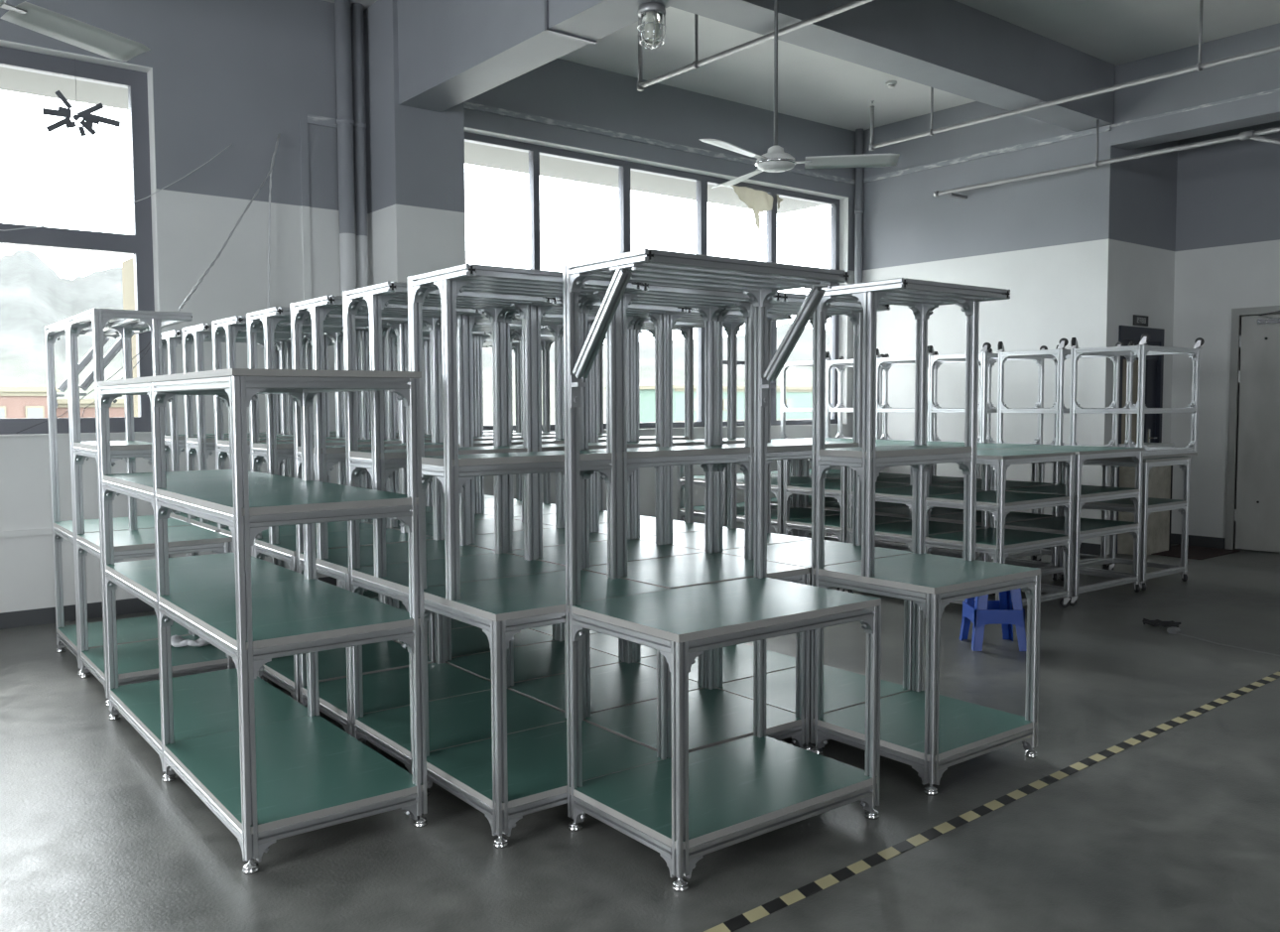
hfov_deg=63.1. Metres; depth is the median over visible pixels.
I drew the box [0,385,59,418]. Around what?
building
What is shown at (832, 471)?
shelf
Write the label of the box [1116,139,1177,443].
wall
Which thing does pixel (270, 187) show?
loose wire
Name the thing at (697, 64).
pipe
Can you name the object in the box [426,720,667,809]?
shelf
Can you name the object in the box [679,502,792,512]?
shelf
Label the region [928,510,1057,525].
shelf
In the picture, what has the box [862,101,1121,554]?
wall
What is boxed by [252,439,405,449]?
shelf
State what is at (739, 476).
shelf
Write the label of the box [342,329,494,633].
workbench
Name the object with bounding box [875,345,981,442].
trolley
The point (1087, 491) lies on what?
shelf
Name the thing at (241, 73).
wall
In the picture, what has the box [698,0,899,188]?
ceiling fan
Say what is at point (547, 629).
shelf
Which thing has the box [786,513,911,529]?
shelf
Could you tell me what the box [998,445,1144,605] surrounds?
shelving rack
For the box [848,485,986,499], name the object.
shelf
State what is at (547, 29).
trim
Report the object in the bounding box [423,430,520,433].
shelf
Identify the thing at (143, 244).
window
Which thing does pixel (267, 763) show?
shelving rack
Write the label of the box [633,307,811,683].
workbench
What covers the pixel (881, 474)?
shelf
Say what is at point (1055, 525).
shelf
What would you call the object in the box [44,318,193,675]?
workbench
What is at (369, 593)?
shelf
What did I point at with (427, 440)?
shelf
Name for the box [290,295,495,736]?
workbench
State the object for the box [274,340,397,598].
workbench
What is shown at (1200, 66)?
pipe
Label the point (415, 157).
column
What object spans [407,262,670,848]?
workbench
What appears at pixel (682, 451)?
shelf
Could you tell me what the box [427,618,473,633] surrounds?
shelf
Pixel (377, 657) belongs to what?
shelf
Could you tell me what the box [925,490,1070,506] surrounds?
shelf
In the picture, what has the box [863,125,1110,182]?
trim
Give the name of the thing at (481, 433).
shelf
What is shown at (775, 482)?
shelf
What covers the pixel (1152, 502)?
shelf
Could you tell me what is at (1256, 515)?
door
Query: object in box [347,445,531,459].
shelf
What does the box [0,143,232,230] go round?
loose wire
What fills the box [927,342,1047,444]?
trolley
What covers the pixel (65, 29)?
ceiling fan
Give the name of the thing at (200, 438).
shelf
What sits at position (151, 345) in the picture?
loose wire
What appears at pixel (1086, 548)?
baseboard
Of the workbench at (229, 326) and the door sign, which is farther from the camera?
the door sign
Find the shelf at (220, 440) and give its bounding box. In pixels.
[217,436,360,445]
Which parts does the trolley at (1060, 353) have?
shelf frame, frame, frame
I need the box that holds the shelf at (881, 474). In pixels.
[806,472,909,479]
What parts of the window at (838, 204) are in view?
sill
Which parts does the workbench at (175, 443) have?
frame, overhead rail, overhead rail, overhead rail, overhead rail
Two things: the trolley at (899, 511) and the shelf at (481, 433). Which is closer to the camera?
the shelf at (481, 433)
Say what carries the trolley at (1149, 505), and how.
on the floor
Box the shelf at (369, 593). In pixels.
[363,589,379,598]
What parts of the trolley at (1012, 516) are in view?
shelf frame, frame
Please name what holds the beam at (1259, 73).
attached to the wall at (1052, 241)
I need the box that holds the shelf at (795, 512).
[736,507,840,521]
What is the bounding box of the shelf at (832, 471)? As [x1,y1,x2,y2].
[770,468,840,476]
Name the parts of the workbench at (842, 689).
overhead rail, overhead rail, frame, overhead rail, leg, overhead rail, overhead rail, leg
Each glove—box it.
[157,635,188,646]
[187,637,210,646]
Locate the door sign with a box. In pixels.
[1133,314,1148,326]
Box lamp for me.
[637,1,666,49]
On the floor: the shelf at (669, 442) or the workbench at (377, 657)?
the workbench at (377, 657)
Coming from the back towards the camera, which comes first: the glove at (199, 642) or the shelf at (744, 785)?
the glove at (199, 642)
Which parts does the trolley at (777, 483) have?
shelf frame, shelf frame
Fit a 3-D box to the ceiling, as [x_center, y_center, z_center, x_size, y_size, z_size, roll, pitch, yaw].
[2.856,-3.297,-0.358,18.870,0.200,20.750,-3,4,-39]
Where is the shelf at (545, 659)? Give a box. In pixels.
[445,640,622,682]
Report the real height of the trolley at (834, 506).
1.138 m
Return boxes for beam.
[396,0,682,112]
[670,0,1114,131]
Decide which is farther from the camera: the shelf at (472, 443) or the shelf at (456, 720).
the shelf at (472, 443)
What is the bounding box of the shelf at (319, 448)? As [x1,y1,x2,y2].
[296,442,464,453]
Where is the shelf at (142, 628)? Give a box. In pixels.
[57,615,190,650]
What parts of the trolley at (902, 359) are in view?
shelf frame, frame, frame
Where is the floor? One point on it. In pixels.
(1178, 829)
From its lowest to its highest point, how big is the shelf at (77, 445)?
0.025 m
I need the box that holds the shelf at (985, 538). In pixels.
[924,527,1071,548]
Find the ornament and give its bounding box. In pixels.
[42,58,120,136]
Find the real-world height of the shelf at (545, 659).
0.025 m
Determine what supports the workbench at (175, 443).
on the floor
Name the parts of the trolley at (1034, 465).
frame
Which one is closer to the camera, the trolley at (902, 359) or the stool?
the stool
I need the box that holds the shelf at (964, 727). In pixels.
[813,690,1032,761]
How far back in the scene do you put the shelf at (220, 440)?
5.95 m
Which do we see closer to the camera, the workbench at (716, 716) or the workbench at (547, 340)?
the workbench at (716, 716)
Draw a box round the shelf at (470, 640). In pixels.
[391,626,554,657]
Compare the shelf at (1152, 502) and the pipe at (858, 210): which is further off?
the pipe at (858, 210)
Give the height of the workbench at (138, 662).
1.980 m
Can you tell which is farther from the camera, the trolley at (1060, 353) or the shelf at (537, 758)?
the trolley at (1060, 353)
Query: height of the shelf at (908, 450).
0.025 m
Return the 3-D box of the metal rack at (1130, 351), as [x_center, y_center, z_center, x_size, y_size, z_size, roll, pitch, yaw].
[4.165,-0.580,8.742,1.032,0.992,0.655,-3,4,-38]
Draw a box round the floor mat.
[1151,544,1240,559]
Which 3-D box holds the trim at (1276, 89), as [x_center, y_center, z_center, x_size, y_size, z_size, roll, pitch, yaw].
[9.855,-2.877,3.323,0.030,0.025,17.070,-3,4,-39]
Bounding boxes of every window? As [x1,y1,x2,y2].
[0,39,159,436]
[464,127,848,431]
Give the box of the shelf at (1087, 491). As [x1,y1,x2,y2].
[1005,484,1141,498]
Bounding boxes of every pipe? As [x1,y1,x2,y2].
[334,0,356,295]
[351,2,372,489]
[637,0,873,90]
[854,128,863,283]
[869,0,1279,150]
[933,119,1279,199]
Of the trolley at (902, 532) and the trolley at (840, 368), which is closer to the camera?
the trolley at (902, 532)
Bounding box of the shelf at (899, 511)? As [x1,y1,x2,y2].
[875,505,979,517]
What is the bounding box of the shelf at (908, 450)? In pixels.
[814,444,975,457]
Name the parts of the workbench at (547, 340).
overhead rail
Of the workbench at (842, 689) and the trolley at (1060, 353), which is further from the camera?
the trolley at (1060, 353)
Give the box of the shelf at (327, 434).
[326,432,429,436]
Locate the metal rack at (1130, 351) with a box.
[1069,333,1204,459]
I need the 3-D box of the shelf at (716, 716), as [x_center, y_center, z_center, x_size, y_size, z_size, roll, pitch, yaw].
[0.228,1.093,4.487,0.761,0.025,0.626,-3,4,-38]
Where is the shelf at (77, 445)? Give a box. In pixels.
[73,440,151,450]
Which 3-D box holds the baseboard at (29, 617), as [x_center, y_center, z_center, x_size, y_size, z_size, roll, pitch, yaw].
[-6.387,1.156,5.388,10.690,0.110,0.012,-3,4,-39]
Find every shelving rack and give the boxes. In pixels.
[96,368,427,874]
[924,448,1074,607]
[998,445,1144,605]
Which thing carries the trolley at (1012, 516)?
on the floor
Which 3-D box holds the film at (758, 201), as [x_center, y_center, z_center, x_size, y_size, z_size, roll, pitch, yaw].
[1.214,-2.814,11.410,0.730,0.444,0.063,-3,4,-39]
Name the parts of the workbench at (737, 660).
overhead rail, overhead rail, overhead rail, overhead rail, overhead rail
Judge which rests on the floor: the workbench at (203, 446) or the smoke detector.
the workbench at (203, 446)
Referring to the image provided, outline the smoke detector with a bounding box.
[886,80,896,88]
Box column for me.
[363,0,466,493]
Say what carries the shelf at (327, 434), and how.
attached to the workbench at (426, 340)
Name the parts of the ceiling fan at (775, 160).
blade, blade, motor, down rod, blade arm, blade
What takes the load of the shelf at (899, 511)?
attached to the trolley at (899, 511)
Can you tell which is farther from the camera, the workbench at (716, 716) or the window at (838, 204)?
the window at (838, 204)
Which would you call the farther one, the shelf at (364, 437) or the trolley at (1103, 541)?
the trolley at (1103, 541)
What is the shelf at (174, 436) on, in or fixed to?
attached to the workbench at (175, 443)
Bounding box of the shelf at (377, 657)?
[262,640,435,686]
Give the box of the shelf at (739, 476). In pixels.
[679,472,777,481]
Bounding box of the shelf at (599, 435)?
[511,433,606,438]
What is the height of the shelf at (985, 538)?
0.022 m
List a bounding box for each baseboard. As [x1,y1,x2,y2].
[0,576,336,629]
[1043,541,1100,555]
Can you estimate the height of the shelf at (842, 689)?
0.025 m
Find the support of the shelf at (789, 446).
attached to the workbench at (842, 689)
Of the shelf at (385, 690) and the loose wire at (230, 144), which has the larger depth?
the loose wire at (230, 144)
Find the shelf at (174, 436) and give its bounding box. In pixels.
[164,432,286,439]
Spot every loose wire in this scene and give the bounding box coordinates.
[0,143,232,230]
[16,339,151,433]
[80,345,151,422]
[178,135,279,311]
[267,132,280,308]
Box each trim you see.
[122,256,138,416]
[544,0,596,43]
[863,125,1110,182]
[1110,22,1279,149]
[1110,88,1279,127]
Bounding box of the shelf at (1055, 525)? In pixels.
[1004,515,1138,534]
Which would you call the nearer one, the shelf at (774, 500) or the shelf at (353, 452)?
the shelf at (353, 452)
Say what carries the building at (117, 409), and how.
on the ground
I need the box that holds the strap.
[1142,618,1279,655]
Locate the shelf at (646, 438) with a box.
[595,435,691,442]
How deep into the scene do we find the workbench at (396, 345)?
7.71 m
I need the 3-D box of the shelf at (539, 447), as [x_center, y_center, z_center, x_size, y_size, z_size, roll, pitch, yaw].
[-0.266,-0.093,5.052,0.761,0.025,0.306,-3,4,-38]
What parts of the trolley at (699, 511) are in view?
shelf frame, shelf frame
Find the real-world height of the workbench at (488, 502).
1.980 m
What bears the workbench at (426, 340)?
on the floor
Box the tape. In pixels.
[703,670,1279,931]
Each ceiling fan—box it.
[0,0,150,61]
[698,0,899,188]
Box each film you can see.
[730,185,773,229]
[776,194,783,209]
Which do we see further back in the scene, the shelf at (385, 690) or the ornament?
the ornament
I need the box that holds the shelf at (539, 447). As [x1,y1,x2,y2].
[505,441,663,451]
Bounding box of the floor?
[0,532,1279,931]
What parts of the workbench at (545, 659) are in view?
overhead rail, overhead rail, overhead rail, overhead rail, overhead rail, leg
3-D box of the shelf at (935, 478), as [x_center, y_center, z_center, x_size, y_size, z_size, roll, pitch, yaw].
[2.529,0.131,9.274,0.936,0.022,0.656,-3,4,-38]
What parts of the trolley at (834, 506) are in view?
frame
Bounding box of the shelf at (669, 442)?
[640,438,768,446]
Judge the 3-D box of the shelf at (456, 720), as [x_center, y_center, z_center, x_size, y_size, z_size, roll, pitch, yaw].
[-0.759,1.096,4.497,0.753,0.025,0.626,-3,4,-38]
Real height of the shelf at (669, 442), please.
0.025 m
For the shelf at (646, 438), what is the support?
attached to the workbench at (601, 642)
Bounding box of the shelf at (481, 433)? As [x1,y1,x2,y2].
[480,431,555,436]
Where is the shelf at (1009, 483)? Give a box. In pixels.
[928,479,1056,490]
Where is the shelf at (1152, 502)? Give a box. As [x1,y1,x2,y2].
[1084,497,1188,508]
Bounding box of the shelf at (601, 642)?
[590,633,656,657]
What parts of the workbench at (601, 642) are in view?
overhead rail, overhead rail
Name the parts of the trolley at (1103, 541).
frame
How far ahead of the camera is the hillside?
236.49 m
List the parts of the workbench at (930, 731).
overhead rail, overhead rail, frame, overhead rail, frame, table frame, overhead rail, leg, overhead rail, leg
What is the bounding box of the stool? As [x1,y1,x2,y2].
[959,588,1026,650]
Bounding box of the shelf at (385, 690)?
[300,662,491,719]
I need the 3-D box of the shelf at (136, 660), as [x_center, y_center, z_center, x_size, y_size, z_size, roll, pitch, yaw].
[-2.639,1.034,5.684,0.626,0.025,0.716,-3,4,-38]
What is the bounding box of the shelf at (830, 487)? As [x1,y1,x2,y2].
[784,481,912,493]
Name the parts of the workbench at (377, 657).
frame, table frame, frame, leg, overhead rail, overhead rail, overhead rail, overhead rail, overhead rail, leg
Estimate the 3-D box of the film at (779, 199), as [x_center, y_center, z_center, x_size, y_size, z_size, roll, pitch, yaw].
[1.567,-2.949,11.689,0.041,0.170,0.134,2,4,32]
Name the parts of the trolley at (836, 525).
shelf frame, shelf frame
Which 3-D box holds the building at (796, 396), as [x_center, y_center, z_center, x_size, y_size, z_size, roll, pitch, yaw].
[11.770,-3.567,108.236,30.600,9.200,10.600,-3,4,-39]
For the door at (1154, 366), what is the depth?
10.70 m
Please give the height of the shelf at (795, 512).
0.022 m
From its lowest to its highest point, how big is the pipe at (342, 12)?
4.700 m
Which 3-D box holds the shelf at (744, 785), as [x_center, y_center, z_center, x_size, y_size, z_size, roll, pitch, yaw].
[0.305,1.137,3.728,0.941,0.025,0.616,-3,4,-38]
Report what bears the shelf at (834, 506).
attached to the trolley at (834, 506)
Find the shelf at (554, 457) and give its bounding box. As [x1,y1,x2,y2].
[421,450,616,466]
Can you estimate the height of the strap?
0.045 m
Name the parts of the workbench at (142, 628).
overhead rail, table frame, frame, overhead rail, overhead rail, overhead rail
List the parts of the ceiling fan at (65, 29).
blade arm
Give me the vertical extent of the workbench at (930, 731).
1.980 m
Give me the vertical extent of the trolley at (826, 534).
1.044 m
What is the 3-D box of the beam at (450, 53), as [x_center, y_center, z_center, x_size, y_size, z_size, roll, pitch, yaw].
[4.241,-2.840,0.783,0.360,0.860,20.150,-3,4,-39]
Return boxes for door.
[1115,325,1164,553]
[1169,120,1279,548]
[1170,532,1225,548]
[1224,305,1279,552]
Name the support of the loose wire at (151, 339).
attached to the window at (143, 244)
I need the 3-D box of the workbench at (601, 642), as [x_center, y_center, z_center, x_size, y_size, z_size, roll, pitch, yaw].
[0.034,0.160,5.912,0.737,1.980,0.641,-3,4,-38]
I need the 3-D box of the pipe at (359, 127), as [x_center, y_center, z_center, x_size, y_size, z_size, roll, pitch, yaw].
[-2.255,-1.345,8.480,0.102,4.700,0.102,-3,4,-39]
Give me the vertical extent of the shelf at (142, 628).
0.025 m
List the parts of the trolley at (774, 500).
frame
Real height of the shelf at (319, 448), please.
0.025 m
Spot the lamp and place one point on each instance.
(651, 14)
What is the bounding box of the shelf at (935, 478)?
[876,475,982,484]
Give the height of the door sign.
0.104 m
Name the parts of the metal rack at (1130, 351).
shelf frame, frame, frame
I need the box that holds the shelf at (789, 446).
[717,441,862,451]
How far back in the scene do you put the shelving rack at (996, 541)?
7.44 m
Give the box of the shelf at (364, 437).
[362,434,475,439]
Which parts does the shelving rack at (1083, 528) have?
shelf frame, frame, shelf frame, frame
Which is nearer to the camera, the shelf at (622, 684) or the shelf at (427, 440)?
the shelf at (622, 684)
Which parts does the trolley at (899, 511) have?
shelf frame, frame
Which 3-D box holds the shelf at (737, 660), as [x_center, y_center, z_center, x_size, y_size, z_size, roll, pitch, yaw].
[0.429,1.034,5.456,0.721,0.025,0.626,-3,4,-38]
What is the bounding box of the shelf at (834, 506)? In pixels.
[805,501,906,511]
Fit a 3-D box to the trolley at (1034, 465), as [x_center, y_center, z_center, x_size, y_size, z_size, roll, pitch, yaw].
[3.240,0.381,9.838,0.774,1.044,0.709,-3,4,-38]
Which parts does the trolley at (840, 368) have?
shelf frame, frame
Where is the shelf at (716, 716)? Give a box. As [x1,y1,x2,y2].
[583,687,805,752]
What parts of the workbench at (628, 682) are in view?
overhead rail, overhead rail, overhead rail, overhead rail, overhead rail, leg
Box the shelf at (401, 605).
[370,596,406,611]
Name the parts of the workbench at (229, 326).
frame, leg, overhead rail, overhead rail, overhead rail, overhead rail, overhead rail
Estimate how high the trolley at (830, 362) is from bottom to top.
0.992 m
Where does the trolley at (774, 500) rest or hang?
on the floor
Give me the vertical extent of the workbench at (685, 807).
1.980 m
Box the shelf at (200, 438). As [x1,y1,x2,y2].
[187,434,314,442]
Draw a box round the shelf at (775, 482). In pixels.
[736,476,840,487]
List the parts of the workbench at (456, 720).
frame, table frame, frame, leg, overhead rail, overhead rail, overhead rail, overhead rail, overhead rail, leg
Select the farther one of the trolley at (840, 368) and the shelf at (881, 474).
the trolley at (840, 368)
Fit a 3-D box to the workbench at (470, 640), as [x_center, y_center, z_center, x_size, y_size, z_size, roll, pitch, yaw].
[-0.949,0.162,5.955,0.777,1.980,0.641,-3,4,-38]
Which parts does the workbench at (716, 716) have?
overhead rail, overhead rail, leg, overhead rail, frame, overhead rail, overhead rail, frame, table frame, leg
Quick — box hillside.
[0,250,830,425]
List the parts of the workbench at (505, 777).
table frame, overhead rail, frame, leg, overhead rail, frame, overhead rail, overhead rail, overhead rail, leg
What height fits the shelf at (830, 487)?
0.022 m
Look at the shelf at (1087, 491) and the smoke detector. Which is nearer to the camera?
the shelf at (1087, 491)
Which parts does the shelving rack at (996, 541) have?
shelf frame, shelf frame, frame, frame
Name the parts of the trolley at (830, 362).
shelf frame, frame, frame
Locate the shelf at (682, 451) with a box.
[583,445,754,458]
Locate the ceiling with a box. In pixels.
[323,0,1279,130]
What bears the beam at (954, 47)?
attached to the wall at (1052, 241)
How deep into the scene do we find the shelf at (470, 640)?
5.97 m
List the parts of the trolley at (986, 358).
shelf frame, frame, frame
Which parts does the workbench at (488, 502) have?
overhead rail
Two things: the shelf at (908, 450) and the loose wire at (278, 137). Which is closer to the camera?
the shelf at (908, 450)
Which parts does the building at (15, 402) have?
pane, pane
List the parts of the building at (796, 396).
pane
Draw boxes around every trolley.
[677,440,795,535]
[736,459,840,536]
[770,437,853,541]
[780,354,884,438]
[782,444,912,591]
[802,439,914,550]
[824,532,837,536]
[825,351,932,440]
[847,448,990,593]
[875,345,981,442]
[875,441,988,558]
[875,538,907,545]
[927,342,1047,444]
[928,443,1059,580]
[930,462,1037,560]
[996,338,1124,446]
[1006,461,1109,579]
[1071,456,1190,590]
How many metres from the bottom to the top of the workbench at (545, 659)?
1.980 m
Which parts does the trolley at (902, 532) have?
shelf frame, shelf frame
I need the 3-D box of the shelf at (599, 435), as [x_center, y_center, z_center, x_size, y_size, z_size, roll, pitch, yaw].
[-0.456,-0.179,6.526,0.721,0.025,0.306,-3,4,-38]
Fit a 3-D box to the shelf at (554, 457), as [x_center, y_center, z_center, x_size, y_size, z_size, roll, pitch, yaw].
[-0.474,-0.033,4.053,0.753,0.025,0.306,-3,4,-38]
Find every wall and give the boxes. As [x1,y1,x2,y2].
[0,0,855,613]
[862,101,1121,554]
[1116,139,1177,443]
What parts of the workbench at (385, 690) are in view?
frame, table frame, frame, leg, overhead rail, overhead rail, overhead rail, overhead rail, overhead rail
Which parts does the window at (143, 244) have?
sill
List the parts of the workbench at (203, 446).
frame, overhead rail, overhead rail, overhead rail, overhead rail, overhead rail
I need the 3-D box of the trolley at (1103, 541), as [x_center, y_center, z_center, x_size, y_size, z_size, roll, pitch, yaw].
[3.661,0.411,9.293,0.774,1.044,0.709,-3,4,-38]
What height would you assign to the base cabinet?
1.085 m
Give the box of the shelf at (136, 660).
[81,635,232,678]
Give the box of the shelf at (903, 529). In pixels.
[848,519,987,537]
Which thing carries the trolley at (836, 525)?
on the floor
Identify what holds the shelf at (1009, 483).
attached to the trolley at (1012, 516)
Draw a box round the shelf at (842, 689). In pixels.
[717,664,909,713]
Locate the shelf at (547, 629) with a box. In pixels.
[528,625,600,636]
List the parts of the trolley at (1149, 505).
frame, shelf frame, frame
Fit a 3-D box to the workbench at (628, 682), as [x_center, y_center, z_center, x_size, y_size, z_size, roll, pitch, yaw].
[-0.167,0.218,4.943,0.777,1.980,0.641,-3,4,-38]
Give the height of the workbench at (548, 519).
1.980 m
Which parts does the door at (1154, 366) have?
panel, handle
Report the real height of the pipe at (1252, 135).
1.170 m
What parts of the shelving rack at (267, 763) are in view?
shelf frame, shelf frame, shelf frame, shelf frame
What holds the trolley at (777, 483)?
on the floor
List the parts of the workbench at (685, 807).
overhead rail, leg, overhead rail, overhead rail, table frame, frame, overhead rail, overhead rail, leg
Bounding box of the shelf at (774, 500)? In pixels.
[770,495,838,506]
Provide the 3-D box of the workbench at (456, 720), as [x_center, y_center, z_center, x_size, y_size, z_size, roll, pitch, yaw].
[-0.763,0.250,4.447,0.769,1.980,0.641,-3,4,-38]
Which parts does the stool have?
leg, panel, leg, panel, panel, leg, leg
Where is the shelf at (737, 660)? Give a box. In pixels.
[635,642,795,683]
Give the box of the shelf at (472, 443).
[469,438,589,446]
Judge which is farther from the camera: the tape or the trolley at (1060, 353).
the trolley at (1060, 353)
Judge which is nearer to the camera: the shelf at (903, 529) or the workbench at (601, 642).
the workbench at (601, 642)
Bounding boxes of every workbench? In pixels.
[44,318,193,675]
[67,308,235,706]
[161,330,289,565]
[182,323,339,586]
[211,315,382,602]
[246,306,435,702]
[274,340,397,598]
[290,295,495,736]
[305,335,432,611]
[342,280,566,773]
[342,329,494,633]
[385,321,556,657]
[394,344,494,498]
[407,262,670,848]
[423,339,543,507]
[440,310,624,682]
[476,333,555,516]
[503,297,704,713]
[510,325,655,636]
[562,248,881,892]
[563,319,727,657]
[580,282,808,757]
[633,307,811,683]
[716,292,913,751]
[810,277,1040,795]
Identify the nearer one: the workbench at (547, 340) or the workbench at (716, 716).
the workbench at (716, 716)
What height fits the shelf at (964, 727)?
0.025 m
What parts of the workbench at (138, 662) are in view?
overhead rail, overhead rail, frame, overhead rail, overhead rail, table frame, frame, overhead rail, leg, leg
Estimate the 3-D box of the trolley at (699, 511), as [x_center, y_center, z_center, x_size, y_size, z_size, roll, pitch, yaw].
[0.906,0.347,9.776,0.931,1.138,0.678,-3,4,-38]
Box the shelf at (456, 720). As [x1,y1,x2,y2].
[355,688,566,757]
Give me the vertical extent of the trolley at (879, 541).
1.044 m
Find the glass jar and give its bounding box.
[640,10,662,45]
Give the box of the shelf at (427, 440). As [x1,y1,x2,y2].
[387,436,522,442]
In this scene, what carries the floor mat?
on the floor
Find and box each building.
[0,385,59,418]
[56,398,125,417]
[604,384,812,422]
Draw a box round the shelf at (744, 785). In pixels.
[569,735,877,849]
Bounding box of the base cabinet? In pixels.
[1117,442,1174,555]
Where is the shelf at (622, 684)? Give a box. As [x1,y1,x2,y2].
[507,661,702,713]
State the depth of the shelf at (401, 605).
7.03 m
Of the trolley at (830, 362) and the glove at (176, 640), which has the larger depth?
the trolley at (830, 362)
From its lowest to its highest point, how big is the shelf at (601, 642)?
0.025 m

